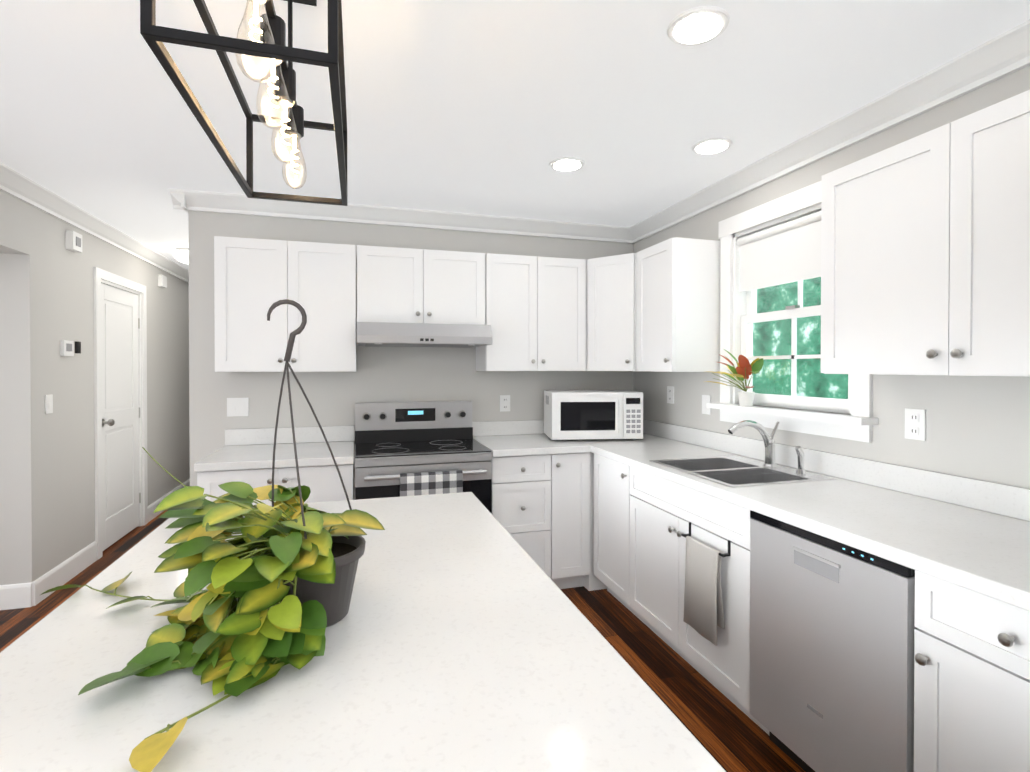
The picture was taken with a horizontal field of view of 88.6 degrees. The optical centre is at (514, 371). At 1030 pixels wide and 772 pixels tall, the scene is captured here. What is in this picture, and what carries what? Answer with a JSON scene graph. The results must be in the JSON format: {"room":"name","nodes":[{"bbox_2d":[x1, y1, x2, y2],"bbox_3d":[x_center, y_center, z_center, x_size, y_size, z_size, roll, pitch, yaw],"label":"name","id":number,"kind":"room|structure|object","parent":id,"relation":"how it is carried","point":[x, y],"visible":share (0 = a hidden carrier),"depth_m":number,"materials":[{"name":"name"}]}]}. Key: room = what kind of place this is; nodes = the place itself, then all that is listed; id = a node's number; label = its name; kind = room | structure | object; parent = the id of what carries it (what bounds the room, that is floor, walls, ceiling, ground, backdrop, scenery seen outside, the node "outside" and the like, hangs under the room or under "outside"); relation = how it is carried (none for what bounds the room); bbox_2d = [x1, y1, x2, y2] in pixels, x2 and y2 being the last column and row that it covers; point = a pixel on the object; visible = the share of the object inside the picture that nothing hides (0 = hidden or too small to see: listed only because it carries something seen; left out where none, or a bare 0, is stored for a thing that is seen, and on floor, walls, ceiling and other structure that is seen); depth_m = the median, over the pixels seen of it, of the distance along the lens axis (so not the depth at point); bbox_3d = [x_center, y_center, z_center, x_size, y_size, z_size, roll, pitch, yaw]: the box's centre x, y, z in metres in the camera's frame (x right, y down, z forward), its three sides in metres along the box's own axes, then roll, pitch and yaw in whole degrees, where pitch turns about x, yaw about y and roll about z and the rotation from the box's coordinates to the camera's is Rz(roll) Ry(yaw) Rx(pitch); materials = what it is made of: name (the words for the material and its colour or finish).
{"room":"kitchen","nodes":[
{"label":"kitchen","id":0,"kind":"room"},
{"bbox_2d":[0,190,189,584],"bbox_3d":[-2.639,0.157,2.108,0.200,2.440,10.200,0,0,-17],"label":"wall","id":1,"kind":"structure","parent":0,"point":[47,492],"depth_m":3.36,"materials":[{"name":"grey paint"}]},
{"bbox_2d":[0,582,31,609],"bbox_3d":[-2.916,1.300,3.050,0.200,0.140,0.014,0,0,-17],"label":"baseboard","id":2,"kind":"structure","parent":1,"relation":"attached to","point":[15,596],"depth_m":3.05,"materials":[{"name":"white wood"}]},
{"bbox_2d":[45,394,52,413],"bbox_3d":[-2.867,0.198,3.250,0.011,0.115,0.075,0,0,-17],"label":"light switch","id":3,"kind":"object","parent":1,"relation":"attached to","point":[48,403],"visible":1,"depth_m":3.24,"materials":[{"name":"white plastic"}]},
{"bbox_2d":[32,541,96,605],"bbox_3d":[-2.924,1.296,3.454,0.014,0.140,0.765,0,0,-17],"label":"baseboard","id":4,"kind":"structure","parent":1,"relation":"attached to","point":[67,570],"depth_m":3.39,"materials":[{"name":"white wood"}]},
{"bbox_2d":[60,340,73,355],"bbox_3d":[-2.918,-0.154,3.441,0.023,0.100,0.120,0,0,-17],"label":"thermostat","id":5,"kind":"object","parent":1,"relation":"attached to","point":[66,347],"visible":1,"depth_m":3.41,"materials":[{"name":"white plastic"}]},
{"bbox_2d":[65,230,81,252],"bbox_3d":[-2.925,-0.864,3.506,0.050,0.120,0.120,0,0,-17],"label":"fire alarm","id":6,"kind":"object","parent":1,"relation":"attached to","point":[73,241],"visible":1,"depth_m":3.47,"materials":[{"name":"white plastic"}]},
{"bbox_2d":[75,341,80,352],"bbox_3d":[-2.960,-0.165,3.575,0.020,0.080,0.040,0,0,-17],"label":"light switch","id":7,"kind":"object","parent":1,"relation":"attached to","point":[77,347],"visible":1,"depth_m":3.56,"materials":[{"name":"black plastic"}]},
{"bbox_2d":[0,162,188,282],"bbox_3d":[-2.502,-1.014,2.139,0.085,0.098,10.200,0,0,-17],"label":"crown molding","id":8,"kind":"structure","parent":1,"relation":"attached to","point":[17,185],"depth_m":3.51,"materials":[{"name":"white wood"}]},
{"bbox_2d":[93,267,147,559],"bbox_3d":[-3.261,0.300,4.240,0.218,2.120,0.940,0,0,-17],"label":"door frame","id":9,"kind":"structure","parent":1,"relation":"attached to","point":[100,276],"depth_m":4.11,"materials":[{"name":"white wood"}]},
{"bbox_2d":[101,283,140,550],"bbox_3d":[-3.169,0.340,4.271,0.112,2.015,0.760,0,0,-17],"label":"door","id":10,"kind":"structure","parent":1,"relation":"in","point":[120,327],"depth_m":4.26,"materials":[{"name":"white wood"}]},
{"bbox_2d":[158,275,166,287],"bbox_3d":[-3.401,-0.872,5.091,0.040,0.110,0.130,0,0,-17],"label":"door chime","id":11,"kind":"object","parent":1,"relation":"attached to","point":[162,281],"visible":1,"depth_m":5.04,"materials":[{"name":"white plastic"}]},
{"bbox_2d":[148,479,189,521],"bbox_3d":[-3.645,1.277,5.884,0.014,0.140,2.405,0,0,-17],"label":"baseboard","id":12,"kind":"structure","parent":1,"relation":"attached to","point":[152,508],"depth_m":4.97,"materials":[{"name":"white wood"}]},
{"bbox_2d":[0,510,804,771],"bbox_3d":[-1.958,1.405,2.320,6.720,0.060,10.440,0,0,-17],"label":"floor","id":13,"kind":"structure","parent":0,"point":[727,734],"depth_m":2.44,"materials":[{"name":"brown wood"}]},
{"bbox_2d":[197,464,353,505],"bbox_3d":[-1.323,0.932,3.047,0.754,0.872,0.652,0,0,-17],"label":"base cabinet","id":14,"kind":"object","parent":13,"relation":"on","point":[323,483],"visible":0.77,"depth_m":2.79,"materials":[{"name":"white wood"}]},
{"bbox_2d":[194,441,354,471],"bbox_3d":[-1.325,0.474,3.043,0.761,0.040,0.652,0,0,-17],"label":"countertop","id":15,"kind":"structure","parent":14,"relation":"on","point":[241,457],"depth_m":2.84,"materials":[{"name":"stone"}]},
{"bbox_2d":[354,401,491,513],"bbox_3d":[-0.577,0.786,3.218,0.766,1.165,0.714,0,0,-17],"label":"range","id":16,"kind":"object","parent":13,"relation":"on","point":[416,448],"visible":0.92,"depth_m":3.05,"materials":[{"name":"silver metal"}]},
{"bbox_2d":[400,470,462,496],"bbox_3d":[-0.458,0.707,2.901,0.340,0.317,0.040,0,0,-17],"label":"towel","id":17,"kind":"object","parent":16,"relation":"hanging from","point":[438,482],"depth_m":2.88,"materials":[{"name":"multicoloured fabric"}]},
{"bbox_2d":[491,454,562,588],"bbox_3d":[-0.017,0.929,3.450,0.431,0.872,0.621,0,0,-17],"label":"base cabinet","id":18,"kind":"object","parent":13,"relation":"on","point":[543,510],"depth_m":3.17,"materials":[{"name":"white wood"}]},
{"bbox_2d":[473,434,592,456],"bbox_3d":[0.067,0.471,3.454,0.600,0.040,0.656,0,0,-17],"label":"countertop","id":19,"kind":"structure","parent":18,"relation":"on","point":[523,444],"depth_m":3.25,"materials":[{"name":"stone"}]},
{"bbox_2d":[544,390,642,440],"bbox_3d":[0.522,0.291,3.614,0.601,0.316,0.411,0,0,-5],"label":"microwave","id":20,"kind":"object","parent":19,"relation":"on","point":[589,414],"visible":1,"depth_m":3.42,"materials":[{"name":"white plastic"}]},
{"bbox_2d":[563,452,594,590],"bbox_3d":[0.255,0.929,3.531,0.255,0.872,0.621,0,0,-17],"label":"base cabinet","id":21,"kind":"object","parent":13,"relation":"on","point":[578,468],"depth_m":3.25,"materials":[{"name":"white wood"}]},
{"bbox_2d":[595,576,606,589],"bbox_3d":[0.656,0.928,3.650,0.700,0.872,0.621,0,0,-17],"label":"toe kick","id":22,"kind":"object","parent":13,"relation":"on","point":[599,585],"depth_m":3.31,"materials":[{"name":"white wood"}]},
{"bbox_2d":[594,453,644,623],"bbox_3d":[0.833,0.932,3.139,0.652,0.872,0.451,0,0,-17],"label":"base cabinet","id":23,"kind":"object","parent":13,"relation":"on","point":[612,494],"visible":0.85,"depth_m":3.04,"materials":[{"name":"white wood"}]},
{"bbox_2d":[629,466,768,734],"bbox_3d":[1.027,0.937,2.484,0.652,0.872,0.915,0,0,-17],"label":"base cabinet","id":24,"kind":"object","parent":13,"relation":"on","point":[664,512],"visible":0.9,"depth_m":2.35,"materials":[{"name":"white wood"}]},
{"bbox_2d":[681,522,731,645],"bbox_3d":[0.787,0.868,2.188,0.074,0.414,0.275,0,0,-17],"label":"towel","id":25,"kind":"object","parent":24,"relation":"attached to","point":[703,610],"visible":0.94,"depth_m":2.15,"materials":[{"name":"grey fabric"}]},
{"bbox_2d":[581,433,1029,610],"bbox_3d":[1.020,0.479,2.498,0.656,0.040,3.032,0,0,-17],"label":"countertop","id":26,"kind":"structure","parent":24,"relation":"on","point":[986,553],"depth_m":1.66,"materials":[{"name":"stone"}]},
{"bbox_2d":[649,420,835,487],"bbox_3d":[1.028,0.439,2.478,0.530,0.418,0.630,0,0,-17],"label":"sink","id":27,"kind":"object","parent":26,"relation":"in","point":[733,471],"visible":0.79,"depth_m":2.50,"materials":[{"name":"silver metal"}]},
{"bbox_2d":[728,420,779,466],"bbox_3d":[1.136,0.342,2.519,0.268,0.225,0.064,0,0,-17],"label":"faucet","id":28,"kind":"object","parent":27,"relation":"on","point":[769,444],"depth_m":2.53,"materials":[{"name":"silver metal"}]},
{"bbox_2d":[750,510,915,771],"bbox_3d":[1.228,0.945,1.754,0.591,0.867,0.582,0,0,-17],"label":"dishwasher","id":29,"kind":"object","parent":13,"relation":"on","point":[832,625],"visible":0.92,"depth_m":1.62,"materials":[{"name":"silver metal"}]},
{"bbox_2d":[914,570,1029,771],"bbox_3d":[1.390,0.947,1.262,0.652,0.872,0.435,0,0,-17],"label":"base cabinet","id":30,"kind":"object","parent":13,"relation":"on","point":[971,681],"visible":0.96,"depth_m":1.26,"materials":[{"name":"white wood"}]},
{"bbox_3d":[-0.325,0.951,0.766,0.929,0.872,2.319,0,0,-17],"label":"kitchen island","id":31,"kind":"object","parent":13,"relation":"on","visible":0},
{"bbox_2d":[0,492,725,771],"bbox_3d":[-0.308,0.493,0.757,1.000,0.040,2.380,0,0,-17],"label":"island countertop","id":32,"kind":"structure","parent":31,"relation":"on","point":[463,635],"depth_m":0.80,"materials":[{"name":"stone"}]},
{"bbox_2d":[41,299,384,771],"bbox_3d":[-0.585,0.166,0.958,0.678,0.608,0.794,0,0,-17],"label":"potted plant","id":33,"kind":"object","parent":32,"relation":"on","point":[230,632],"visible":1,"depth_m":0.87,"materials":[{"name":"green plant"}]},
{"bbox_2d":[188,210,633,499],"bbox_3d":[-0.549,0.144,3.677,3.000,2.440,0.120,0,0,-17],"label":"wall","id":34,"kind":"structure","parent":0,"point":[399,374],"depth_m":3.46,"materials":[{"name":"grey paint"}]},
{"bbox_2d":[227,398,248,416],"bbox_3d":[-1.714,0.218,3.263,0.120,0.115,0.011,0,0,-17],"label":"light switch","id":35,"kind":"object","parent":34,"relation":"attached to","point":[237,406],"visible":1,"depth_m":3.26,"materials":[{"name":"white plastic"}]},
{"bbox_2d":[225,425,354,445],"bbox_3d":[-1.414,0.402,3.346,0.761,0.099,0.019,0,0,-17],"label":"backsplash","id":36,"kind":"structure","parent":34,"relation":"attached to","point":[252,436],"depth_m":3.33,"materials":[{"name":"stone"}]},
{"bbox_2d":[214,236,585,371],"bbox_3d":[-0.638,-0.383,3.398,2.252,0.760,0.347,0,0,-17],"label":"upper cabinet","id":37,"kind":"object","parent":34,"relation":"attached to","point":[531,310],"visible":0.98,"depth_m":3.20,"materials":[{"name":"white wood"}]},
{"bbox_2d":[169,188,632,242],"bbox_3d":[-0.556,-1.026,3.558,3.075,0.098,0.085,0,0,-17],"label":"crown molding","id":38,"kind":"structure","parent":34,"relation":"attached to","point":[217,202],"depth_m":3.49,"materials":[{"name":"white wood"}]},
{"bbox_2d":[357,322,491,347],"bbox_3d":[-0.587,-0.226,3.335,0.791,0.127,0.499,0,0,-17],"label":"range hood","id":39,"kind":"object","parent":34,"relation":"attached to","point":[379,334],"visible":1,"depth_m":3.12,"materials":[{"name":"silver metal"}]},
{"bbox_2d":[500,395,509,411],"bbox_3d":[-0.070,0.224,3.751,0.075,0.115,0.010,0,0,-17],"label":"electrical outlet","id":40,"kind":"object","parent":34,"relation":"attached to","point":[504,402],"visible":1,"depth_m":3.75,"materials":[{"name":"white plastic"}]},
{"bbox_2d":[472,420,544,435],"bbox_3d":[0.277,0.398,3.848,1.229,0.099,0.019,0,0,-17],"label":"backsplash","id":41,"kind":"structure","parent":34,"relation":"attached to","point":[487,428],"depth_m":3.74,"materials":[{"name":"stone"}]},
{"bbox_2d":[586,253,636,370],"bbox_3d":[0.737,-0.386,3.673,0.526,0.760,0.602,0,0,-17],"label":"upper cabinet","id":42,"kind":"object","parent":34,"relation":"attached to","point":[611,313],"visible":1,"depth_m":3.47,"materials":[{"name":"white wood"}]},
{"bbox_2d":[0,0,1029,269],"bbox_3d":[-1.958,-1.095,2.300,6.720,0.060,10.440,0,0,-17],"label":"ceiling","id":43,"kind":"structure","parent":0,"point":[480,106],"depth_m":2.03,"materials":[{"name":"white paint"}]},
{"bbox_2d":[173,248,188,263],"bbox_3d":[-2.908,-1.039,4.730,0.260,0.143,0.260,0,0,-17],"label":"light","id":44,"kind":"object","parent":43,"relation":"attached to","point":[181,255],"visible":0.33,"depth_m":4.62,"materials":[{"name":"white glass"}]},
{"bbox_2d":[140,0,347,205],"bbox_3d":[-0.538,-0.781,1.206,0.280,0.547,0.796,0,0,-17],"label":"cage pendant light","id":45,"kind":"object","parent":43,"relation":"hanging from","point":[271,47],"visible":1,"depth_m":1.09,"materials":[{"name":"black metal"}]},
{"bbox_2d":[549,157,584,171],"bbox_3d":[0.267,-1.062,2.709,0.184,0.010,0.184,0,0,-17],"label":"recessed light","id":46,"kind":"object","parent":43,"relation":"in","point":[565,164],"visible":0.98,"depth_m":2.69,"materials":[{"name":"white plastic"}]},
{"bbox_2d":[667,6,729,45],"bbox_3d":[0.560,-1.053,1.618,0.184,0.010,0.184,0,0,-17],"label":"recessed light","id":47,"kind":"object","parent":43,"relation":"in","point":[696,26],"visible":1,"depth_m":1.60,"materials":[{"name":"white plastic"}]},
{"bbox_2d":[691,137,732,154],"bbox_3d":[0.927,-1.060,2.488,0.184,0.010,0.184,0,0,-17],"label":"recessed light","id":48,"kind":"object","parent":43,"relation":"in","point":[714,145],"visible":0.98,"depth_m":2.47,"materials":[{"name":"white plastic"}]},
{"bbox_2d":[633,65,1029,488],"bbox_3d":[1.793,0.164,1.268,0.120,2.440,6.070,0,0,-17],"label":"wall","id":49,"kind":"structure","parent":0,"point":[977,427],"depth_m":2.01,"materials":[{"name":"grey paint"}]},
{"bbox_2d":[667,386,673,403],"bbox_3d":[1.046,0.155,3.555,0.010,0.115,0.075,0,0,-17],"label":"electrical outlet","id":50,"kind":"object","parent":49,"relation":"attached to","point":[670,394],"visible":1,"depth_m":3.55,"materials":[{"name":"white plastic"}]},
{"bbox_2d":[637,237,719,371],"bbox_3d":[0.968,-0.382,3.210,0.347,0.760,0.401,0,0,-17],"label":"upper cabinet","id":51,"kind":"object","parent":49,"relation":"attached to","point":[678,304],"visible":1,"depth_m":3.04,"materials":[{"name":"white wood"}]},
{"bbox_2d":[702,395,710,414],"bbox_3d":[1.154,0.198,3.191,0.011,0.115,0.075,0,0,-17],"label":"light switch","id":52,"kind":"object","parent":49,"relation":"attached to","point":[706,399],"visible":0.98,"depth_m":3.18,"materials":[{"name":"white plastic"}]},
{"bbox_2d":[706,180,877,442],"bbox_3d":[1.347,-0.288,2.608,0.210,1.148,0.980,0,0,-17],"label":"window","id":53,"kind":"structure","parent":49,"relation":"in","point":[779,249],"depth_m":2.66,"materials":[{"name":"white wood"}]},
{"bbox_2d":[706,350,763,405],"bbox_3d":[1.157,0.028,2.773,0.221,0.306,0.436,0,0,-17],"label":"potted plant","id":54,"kind":"object","parent":53,"relation":"on","point":[743,370],"visible":1,"depth_m":2.76,"materials":[{"name":"green plant"}]},
{"bbox_2d":[737,210,820,291],"bbox_3d":[1.362,-0.594,2.610,0.047,0.304,0.720,0,0,-17],"label":"shade","id":55,"kind":"object","parent":53,"relation":"attached to","point":[787,249],"depth_m":2.66,"materials":[{"name":"white fabric"}]},
{"bbox_2d":[629,19,1029,243],"bbox_3d":[1.712,-1.006,1.172,0.085,0.098,5.950,0,0,-17],"label":"crown molding","id":56,"kind":"structure","parent":49,"relation":"attached to","point":[1006,53],"depth_m":2.12,"materials":[{"name":"white wood"}]},
{"bbox_2d":[643,419,1029,520],"bbox_3d":[1.324,0.408,2.587,0.023,0.099,3.032,0,0,-17],"label":"backsplash","id":57,"kind":"structure","parent":49,"relation":"attached to","point":[1001,499],"depth_m":2.11,"materials":[{"name":"stone"}]},
{"bbox_2d":[905,408,925,440],"bbox_3d":[1.510,0.198,1.993,0.010,0.115,0.075,0,0,-17],"label":"electrical outlet","id":58,"kind":"object","parent":49,"relation":"attached to","point":[915,424],"visible":1,"depth_m":1.99,"materials":[{"name":"white plastic"}]},
{"bbox_2d":[821,90,1029,376],"bbox_3d":[1.458,-0.365,1.066,0.626,0.760,2.000,0,0,-17],"label":"upper cabinet","id":59,"kind":"object","parent":49,"relation":"attached to","point":[925,253],"visible":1,"depth_m":1.62,"materials":[{"name":"white wood"}]},
{"bbox_3d":[-2.534,0.131,5.304,0.120,2.440,4.130,0,0,-17],"label":"wall","id":60,"kind":"structure","parent":0,"visible":0},
{"bbox_2d":[168,189,187,211],"bbox_3d":[-2.604,-1.039,5.172,0.085,0.098,4.325,0,0,-17],"label":"crown molding","id":61,"kind":"structure","parent":60,"relation":"attached to","point":[180,198],"depth_m":3.11,"materials":[{"name":"white wood"}]},
{"label":"outside","id":62,"kind":"structure","parent":0,"visible":0},
{"bbox_2d":[753,277,847,398],"bbox_3d":[3.778,-0.635,3.587,0.050,8.000,11.000,0,0,-17],"label":"window glass","id":63,"kind":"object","parent":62,"point":[769,376],"depth_m":5.89,"materials":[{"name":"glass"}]}
]}

